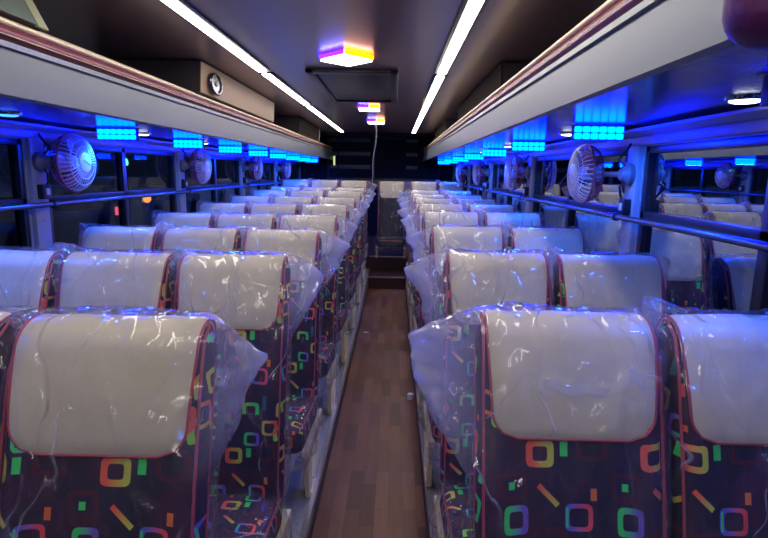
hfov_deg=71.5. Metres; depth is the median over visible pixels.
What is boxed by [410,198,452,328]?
seat
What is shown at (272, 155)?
light
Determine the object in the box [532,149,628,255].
window
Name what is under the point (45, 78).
luggage rack
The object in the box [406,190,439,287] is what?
seat
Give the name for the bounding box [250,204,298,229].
seat
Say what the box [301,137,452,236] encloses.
wall
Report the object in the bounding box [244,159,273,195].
window
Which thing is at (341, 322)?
seat cushion
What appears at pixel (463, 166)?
grille
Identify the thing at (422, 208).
seat
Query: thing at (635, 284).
seat
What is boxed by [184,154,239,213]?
window
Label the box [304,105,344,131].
recessed light
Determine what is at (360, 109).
diffuser
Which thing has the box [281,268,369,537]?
trim
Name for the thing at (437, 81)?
recessed light
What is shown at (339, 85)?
roof hatch
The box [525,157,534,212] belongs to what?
trim
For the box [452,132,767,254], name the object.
wall
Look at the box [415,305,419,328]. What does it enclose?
seat cushion
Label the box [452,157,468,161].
bar
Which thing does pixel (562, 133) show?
light
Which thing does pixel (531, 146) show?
light
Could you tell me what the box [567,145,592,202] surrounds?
grille
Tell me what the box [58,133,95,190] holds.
grille
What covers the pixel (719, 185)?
window
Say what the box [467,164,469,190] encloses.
trim
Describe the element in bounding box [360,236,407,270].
box
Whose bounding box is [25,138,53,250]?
trim
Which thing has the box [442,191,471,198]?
seat
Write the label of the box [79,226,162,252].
seat
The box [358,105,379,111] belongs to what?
recessed light
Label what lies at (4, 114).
light
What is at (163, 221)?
seat
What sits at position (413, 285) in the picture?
seat cushion
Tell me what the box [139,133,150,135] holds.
light
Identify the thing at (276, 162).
trim
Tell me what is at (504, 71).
box
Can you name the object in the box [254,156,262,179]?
grille
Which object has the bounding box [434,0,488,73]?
recessed light
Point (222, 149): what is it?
light
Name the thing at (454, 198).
seat
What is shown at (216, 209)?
seat
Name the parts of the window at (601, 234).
pane, pane, pane, pane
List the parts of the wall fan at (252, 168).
motor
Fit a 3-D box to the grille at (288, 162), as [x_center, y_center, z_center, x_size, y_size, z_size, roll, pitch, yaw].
[-1.331,-1.391,7.399,0.053,0.270,0.271,1,10,1]
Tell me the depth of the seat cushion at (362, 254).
5.99 m
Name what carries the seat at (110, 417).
on the trim at (294, 499)
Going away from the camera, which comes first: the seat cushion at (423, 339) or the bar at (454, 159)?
the seat cushion at (423, 339)
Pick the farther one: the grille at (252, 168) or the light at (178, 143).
the grille at (252, 168)
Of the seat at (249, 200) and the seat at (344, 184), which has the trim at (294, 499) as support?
the seat at (249, 200)
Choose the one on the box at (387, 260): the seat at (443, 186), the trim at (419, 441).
the seat at (443, 186)
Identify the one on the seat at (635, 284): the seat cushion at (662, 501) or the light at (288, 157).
the seat cushion at (662, 501)
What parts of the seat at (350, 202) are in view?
backrest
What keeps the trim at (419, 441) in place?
on the floor
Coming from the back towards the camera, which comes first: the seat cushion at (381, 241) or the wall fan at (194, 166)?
the seat cushion at (381, 241)
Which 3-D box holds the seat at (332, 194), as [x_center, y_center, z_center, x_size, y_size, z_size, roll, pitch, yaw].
[-0.401,-0.225,5.375,0.506,1.103,0.760,1,10,1]
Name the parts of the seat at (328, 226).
backrest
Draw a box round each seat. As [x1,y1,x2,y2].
[0,250,64,321]
[0,312,24,499]
[0,314,217,537]
[55,252,177,315]
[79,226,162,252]
[153,213,214,238]
[160,228,241,277]
[173,254,311,537]
[199,203,248,227]
[215,214,276,254]
[230,196,271,214]
[242,229,328,497]
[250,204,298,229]
[253,190,287,203]
[270,187,300,196]
[273,197,313,214]
[278,215,341,413]
[282,180,309,190]
[289,191,324,204]
[300,205,358,362]
[303,187,332,197]
[311,180,338,190]
[315,197,364,328]
[326,191,361,302]
[335,188,372,285]
[340,181,373,257]
[375,180,407,257]
[400,204,463,359]
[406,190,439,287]
[406,195,444,305]
[407,182,437,195]
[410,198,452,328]
[411,212,479,406]
[423,226,504,486]
[434,252,550,537]
[438,182,463,194]
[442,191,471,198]
[448,195,481,203]
[456,199,495,211]
[467,205,514,226]
[473,310,666,537]
[482,213,541,253]
[508,228,585,309]
[553,254,665,537]
[656,314,767,537]
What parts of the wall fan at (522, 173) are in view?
motor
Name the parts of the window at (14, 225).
pane, pane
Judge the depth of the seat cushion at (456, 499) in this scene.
1.63 m
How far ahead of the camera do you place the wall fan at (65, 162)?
2.45 m
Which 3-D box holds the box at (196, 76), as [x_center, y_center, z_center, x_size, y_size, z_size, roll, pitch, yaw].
[-1.241,-1.105,3.779,0.586,0.368,1.780,1,10,1]
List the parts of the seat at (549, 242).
backrest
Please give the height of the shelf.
0.015 m
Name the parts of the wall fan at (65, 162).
arm, motor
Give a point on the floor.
(372, 487)
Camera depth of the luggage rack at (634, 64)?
1.29 m
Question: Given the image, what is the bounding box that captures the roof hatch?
[305,68,397,102]
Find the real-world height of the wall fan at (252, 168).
0.304 m
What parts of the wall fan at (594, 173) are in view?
motor, arm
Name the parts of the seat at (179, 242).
backrest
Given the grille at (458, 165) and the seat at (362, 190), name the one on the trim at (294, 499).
the seat at (362, 190)
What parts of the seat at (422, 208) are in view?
backrest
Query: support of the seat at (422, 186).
on the box at (387, 260)
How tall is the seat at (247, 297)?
1.104 m
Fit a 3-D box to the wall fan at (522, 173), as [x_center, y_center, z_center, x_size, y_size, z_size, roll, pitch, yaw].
[0.987,-0.708,3.988,0.152,0.304,0.338,1,10,1]
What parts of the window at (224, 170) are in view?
pane, pane, pane, pane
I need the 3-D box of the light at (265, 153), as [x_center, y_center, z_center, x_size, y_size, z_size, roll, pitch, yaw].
[-1.231,-1.135,5.231,0.220,0.058,0.037,1,10,1]
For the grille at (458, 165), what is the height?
0.270 m
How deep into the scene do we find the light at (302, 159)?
7.85 m
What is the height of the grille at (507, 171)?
0.270 m
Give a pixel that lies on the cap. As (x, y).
(410, 395)
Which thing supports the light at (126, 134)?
attached to the luggage rack at (45, 78)
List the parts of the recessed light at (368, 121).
hanging wire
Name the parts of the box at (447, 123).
panel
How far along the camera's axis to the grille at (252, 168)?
5.77 m
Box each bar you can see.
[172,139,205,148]
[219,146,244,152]
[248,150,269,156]
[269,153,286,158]
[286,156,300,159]
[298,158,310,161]
[444,159,457,162]
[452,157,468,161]
[464,154,483,159]
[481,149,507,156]
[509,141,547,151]
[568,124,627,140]
[756,72,767,106]
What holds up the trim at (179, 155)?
attached to the wall at (23, 147)
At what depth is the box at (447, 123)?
5.99 m
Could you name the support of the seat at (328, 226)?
on the trim at (294, 499)
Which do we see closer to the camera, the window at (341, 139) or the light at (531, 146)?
the light at (531, 146)
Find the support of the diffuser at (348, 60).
attached to the recessed light at (343, 57)
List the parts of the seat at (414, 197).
backrest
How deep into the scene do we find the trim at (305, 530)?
2.83 m
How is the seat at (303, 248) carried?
on the trim at (294, 499)
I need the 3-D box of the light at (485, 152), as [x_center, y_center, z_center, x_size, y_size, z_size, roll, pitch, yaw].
[0.857,-0.905,4.152,0.220,0.058,0.037,1,10,1]
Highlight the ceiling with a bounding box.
[33,0,606,132]
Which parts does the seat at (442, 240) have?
backrest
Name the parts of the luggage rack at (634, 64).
gold rail, rail, edge trim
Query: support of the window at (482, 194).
in the wall at (763, 133)
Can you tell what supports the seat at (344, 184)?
on the box at (387, 260)
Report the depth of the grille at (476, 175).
5.66 m
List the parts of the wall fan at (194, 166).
motor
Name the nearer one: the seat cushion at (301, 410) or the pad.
the pad
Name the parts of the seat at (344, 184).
backrest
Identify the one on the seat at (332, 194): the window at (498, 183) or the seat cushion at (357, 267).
the seat cushion at (357, 267)
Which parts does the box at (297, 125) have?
panel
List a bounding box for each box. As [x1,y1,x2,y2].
[0,0,48,30]
[112,59,274,122]
[272,117,319,140]
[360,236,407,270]
[435,119,457,138]
[458,62,528,120]
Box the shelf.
[0,97,328,159]
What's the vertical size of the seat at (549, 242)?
1.121 m
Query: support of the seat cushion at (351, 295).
on the seat at (350, 202)
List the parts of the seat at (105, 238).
backrest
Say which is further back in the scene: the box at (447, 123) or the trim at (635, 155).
the box at (447, 123)
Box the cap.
[407,393,412,399]
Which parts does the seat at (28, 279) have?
backrest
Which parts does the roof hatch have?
hatch panel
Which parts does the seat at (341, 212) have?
backrest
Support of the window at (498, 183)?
in the wall at (763, 133)
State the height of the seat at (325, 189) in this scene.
1.122 m
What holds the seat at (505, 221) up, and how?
on the trim at (435, 488)
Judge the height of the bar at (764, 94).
0.058 m
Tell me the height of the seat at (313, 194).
1.123 m
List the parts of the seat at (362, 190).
backrest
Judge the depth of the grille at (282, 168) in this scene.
7.36 m
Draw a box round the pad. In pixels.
[722,0,767,49]
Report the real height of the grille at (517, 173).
0.269 m
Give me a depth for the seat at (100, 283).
1.73 m
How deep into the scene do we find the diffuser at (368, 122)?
6.06 m
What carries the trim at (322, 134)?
attached to the wall at (391, 160)
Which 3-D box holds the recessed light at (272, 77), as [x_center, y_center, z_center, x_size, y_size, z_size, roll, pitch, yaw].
[-0.697,-1.316,3.961,0.090,0.014,1.525,1,10,1]
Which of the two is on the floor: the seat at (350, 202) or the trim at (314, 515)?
the trim at (314, 515)
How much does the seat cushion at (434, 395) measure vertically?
0.159 m
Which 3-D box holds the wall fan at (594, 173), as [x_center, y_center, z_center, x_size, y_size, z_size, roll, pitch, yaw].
[0.945,-0.412,2.388,0.153,0.304,0.474,1,10,1]
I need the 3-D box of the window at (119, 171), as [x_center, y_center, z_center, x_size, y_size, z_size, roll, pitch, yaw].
[-1.510,-0.526,4.663,0.135,0.915,9.100,1,10,1]
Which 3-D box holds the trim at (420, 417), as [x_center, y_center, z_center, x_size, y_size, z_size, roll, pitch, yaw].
[0.205,0.822,2.971,0.018,0.100,7.560,1,10,1]
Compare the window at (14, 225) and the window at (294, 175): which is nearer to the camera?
the window at (14, 225)
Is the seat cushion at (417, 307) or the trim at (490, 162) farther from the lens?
the trim at (490, 162)
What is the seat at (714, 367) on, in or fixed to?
on the trim at (435, 488)
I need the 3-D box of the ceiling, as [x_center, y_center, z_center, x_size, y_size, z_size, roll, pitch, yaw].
[-0.220,-1.348,4.029,2.810,0.040,10.400,1,10,1]
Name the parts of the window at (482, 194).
pane, pane, pane, pane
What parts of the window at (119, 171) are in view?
pane, pane, window handrail, pane, pane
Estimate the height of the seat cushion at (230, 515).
0.159 m
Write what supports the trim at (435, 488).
attached to the wall at (763, 133)
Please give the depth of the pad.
0.67 m
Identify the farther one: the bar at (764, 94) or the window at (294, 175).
the window at (294, 175)
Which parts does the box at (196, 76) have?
panel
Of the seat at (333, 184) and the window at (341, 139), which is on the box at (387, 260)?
the seat at (333, 184)
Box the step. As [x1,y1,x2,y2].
[368,270,405,288]
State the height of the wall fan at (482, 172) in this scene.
0.304 m
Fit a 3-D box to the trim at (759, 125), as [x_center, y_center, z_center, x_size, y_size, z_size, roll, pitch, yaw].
[1.066,-0.859,4.041,0.020,0.035,10.300,1,10,1]
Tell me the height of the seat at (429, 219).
1.106 m
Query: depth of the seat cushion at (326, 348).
2.98 m
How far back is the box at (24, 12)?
1.54 m
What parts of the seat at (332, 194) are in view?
backrest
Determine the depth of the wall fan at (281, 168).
7.34 m
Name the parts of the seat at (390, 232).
backrest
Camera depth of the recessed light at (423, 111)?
5.69 m
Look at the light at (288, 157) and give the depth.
6.99 m
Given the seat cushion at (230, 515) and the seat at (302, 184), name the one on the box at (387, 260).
the seat at (302, 184)
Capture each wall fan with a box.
[32,132,95,198]
[179,149,211,187]
[242,156,262,183]
[276,159,290,180]
[456,162,468,184]
[472,160,489,188]
[504,154,530,195]
[567,143,635,214]
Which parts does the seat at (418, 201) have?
backrest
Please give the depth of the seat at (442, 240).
2.52 m
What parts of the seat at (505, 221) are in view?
backrest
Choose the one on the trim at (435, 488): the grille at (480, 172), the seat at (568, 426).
the seat at (568, 426)
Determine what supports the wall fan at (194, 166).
attached to the wall at (23, 147)
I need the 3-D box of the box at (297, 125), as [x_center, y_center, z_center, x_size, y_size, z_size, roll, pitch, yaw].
[-1.190,-1.627,6.642,0.570,0.368,1.600,1,10,1]
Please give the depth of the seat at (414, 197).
5.52 m
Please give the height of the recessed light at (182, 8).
0.014 m
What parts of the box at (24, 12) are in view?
panel, trim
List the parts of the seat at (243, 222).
backrest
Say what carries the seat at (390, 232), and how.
on the box at (387, 260)
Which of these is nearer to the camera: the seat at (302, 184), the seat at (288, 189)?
the seat at (288, 189)
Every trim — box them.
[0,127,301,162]
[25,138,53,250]
[176,152,186,212]
[240,158,244,195]
[275,161,277,186]
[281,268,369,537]
[299,179,451,189]
[300,275,367,537]
[307,286,367,537]
[320,132,434,138]
[405,270,440,526]
[405,285,429,537]
[406,277,434,537]
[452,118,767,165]
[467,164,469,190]
[487,161,492,199]
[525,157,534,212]
[619,145,643,254]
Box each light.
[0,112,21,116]
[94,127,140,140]
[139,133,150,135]
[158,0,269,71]
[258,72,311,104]
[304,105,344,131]
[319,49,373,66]
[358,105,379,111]
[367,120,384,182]
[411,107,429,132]
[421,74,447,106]
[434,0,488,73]
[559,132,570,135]
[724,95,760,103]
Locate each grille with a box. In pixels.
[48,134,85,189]
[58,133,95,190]
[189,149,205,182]
[196,149,211,183]
[248,156,257,179]
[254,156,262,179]
[280,159,287,177]
[285,160,290,177]
[456,163,460,181]
[461,162,465,181]
[472,160,479,184]
[477,160,485,184]
[504,154,516,189]
[510,155,524,189]
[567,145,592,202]
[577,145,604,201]
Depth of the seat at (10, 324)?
1.00 m
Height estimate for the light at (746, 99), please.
0.013 m
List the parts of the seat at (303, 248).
backrest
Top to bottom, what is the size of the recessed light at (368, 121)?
0.755 m
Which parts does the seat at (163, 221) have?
backrest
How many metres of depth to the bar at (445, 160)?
7.33 m
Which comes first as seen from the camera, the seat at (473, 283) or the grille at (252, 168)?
the seat at (473, 283)
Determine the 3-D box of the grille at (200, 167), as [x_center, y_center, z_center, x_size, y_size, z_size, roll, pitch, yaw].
[-1.398,-0.800,4.153,0.053,0.270,0.271,1,10,1]
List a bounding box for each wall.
[0,136,300,250]
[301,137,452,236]
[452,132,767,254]
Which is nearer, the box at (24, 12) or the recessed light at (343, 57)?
the box at (24, 12)
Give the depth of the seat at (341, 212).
3.98 m
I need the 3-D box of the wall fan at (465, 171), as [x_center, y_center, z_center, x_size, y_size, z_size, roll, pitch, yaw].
[1.054,-1.297,7.224,0.152,0.304,0.358,1,10,1]
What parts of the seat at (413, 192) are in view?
backrest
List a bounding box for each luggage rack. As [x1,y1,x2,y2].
[0,16,332,159]
[423,0,767,160]
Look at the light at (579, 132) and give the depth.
2.01 m
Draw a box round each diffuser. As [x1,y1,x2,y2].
[321,54,371,66]
[358,108,379,111]
[368,122,383,123]
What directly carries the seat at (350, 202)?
on the trim at (294, 499)
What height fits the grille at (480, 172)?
0.269 m
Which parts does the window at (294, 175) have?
pane, pane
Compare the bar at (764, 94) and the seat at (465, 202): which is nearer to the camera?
the bar at (764, 94)
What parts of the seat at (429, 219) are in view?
backrest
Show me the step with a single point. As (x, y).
(377, 279)
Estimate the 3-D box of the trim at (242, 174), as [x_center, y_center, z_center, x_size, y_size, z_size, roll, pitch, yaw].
[-1.504,-0.723,5.689,0.031,0.935,0.110,1,10,1]
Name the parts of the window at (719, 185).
window handrail, pane, pane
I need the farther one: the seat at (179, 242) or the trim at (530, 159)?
the trim at (530, 159)
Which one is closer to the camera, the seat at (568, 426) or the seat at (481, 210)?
the seat at (568, 426)
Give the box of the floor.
[312,289,426,537]
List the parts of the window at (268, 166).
pane, pane, pane, pane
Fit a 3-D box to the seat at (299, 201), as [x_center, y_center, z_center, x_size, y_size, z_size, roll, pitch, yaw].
[-0.831,-0.076,4.624,0.457,1.122,0.773,1,10,1]
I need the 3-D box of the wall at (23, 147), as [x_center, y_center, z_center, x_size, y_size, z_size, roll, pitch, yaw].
[-1.567,-0.322,4.193,0.050,2.080,10.300,1,10,1]
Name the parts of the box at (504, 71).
panel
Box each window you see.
[0,137,31,250]
[0,141,282,256]
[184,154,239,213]
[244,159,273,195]
[278,162,298,186]
[327,137,439,180]
[454,165,467,190]
[462,134,767,314]
[470,163,488,199]
[492,159,527,212]
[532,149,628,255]
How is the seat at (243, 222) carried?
on the trim at (294, 499)
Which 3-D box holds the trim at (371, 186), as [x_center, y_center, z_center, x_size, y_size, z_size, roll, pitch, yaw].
[-0.132,-1.430,9.070,2.610,0.155,0.250,1,10,1]
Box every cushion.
[208,494,281,537]
[285,395,316,453]
[318,341,334,377]
[336,307,346,331]
[347,283,354,301]
[355,265,359,279]
[360,253,363,264]
[376,236,404,246]
[412,284,414,300]
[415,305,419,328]
[419,336,427,369]
[427,389,440,442]
[440,483,473,537]
[662,501,662,537]
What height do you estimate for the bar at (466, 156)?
0.058 m
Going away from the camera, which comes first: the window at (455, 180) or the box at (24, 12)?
the box at (24, 12)
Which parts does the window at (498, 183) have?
pane, pane, pane, pane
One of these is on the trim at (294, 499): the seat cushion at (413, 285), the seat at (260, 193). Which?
the seat at (260, 193)

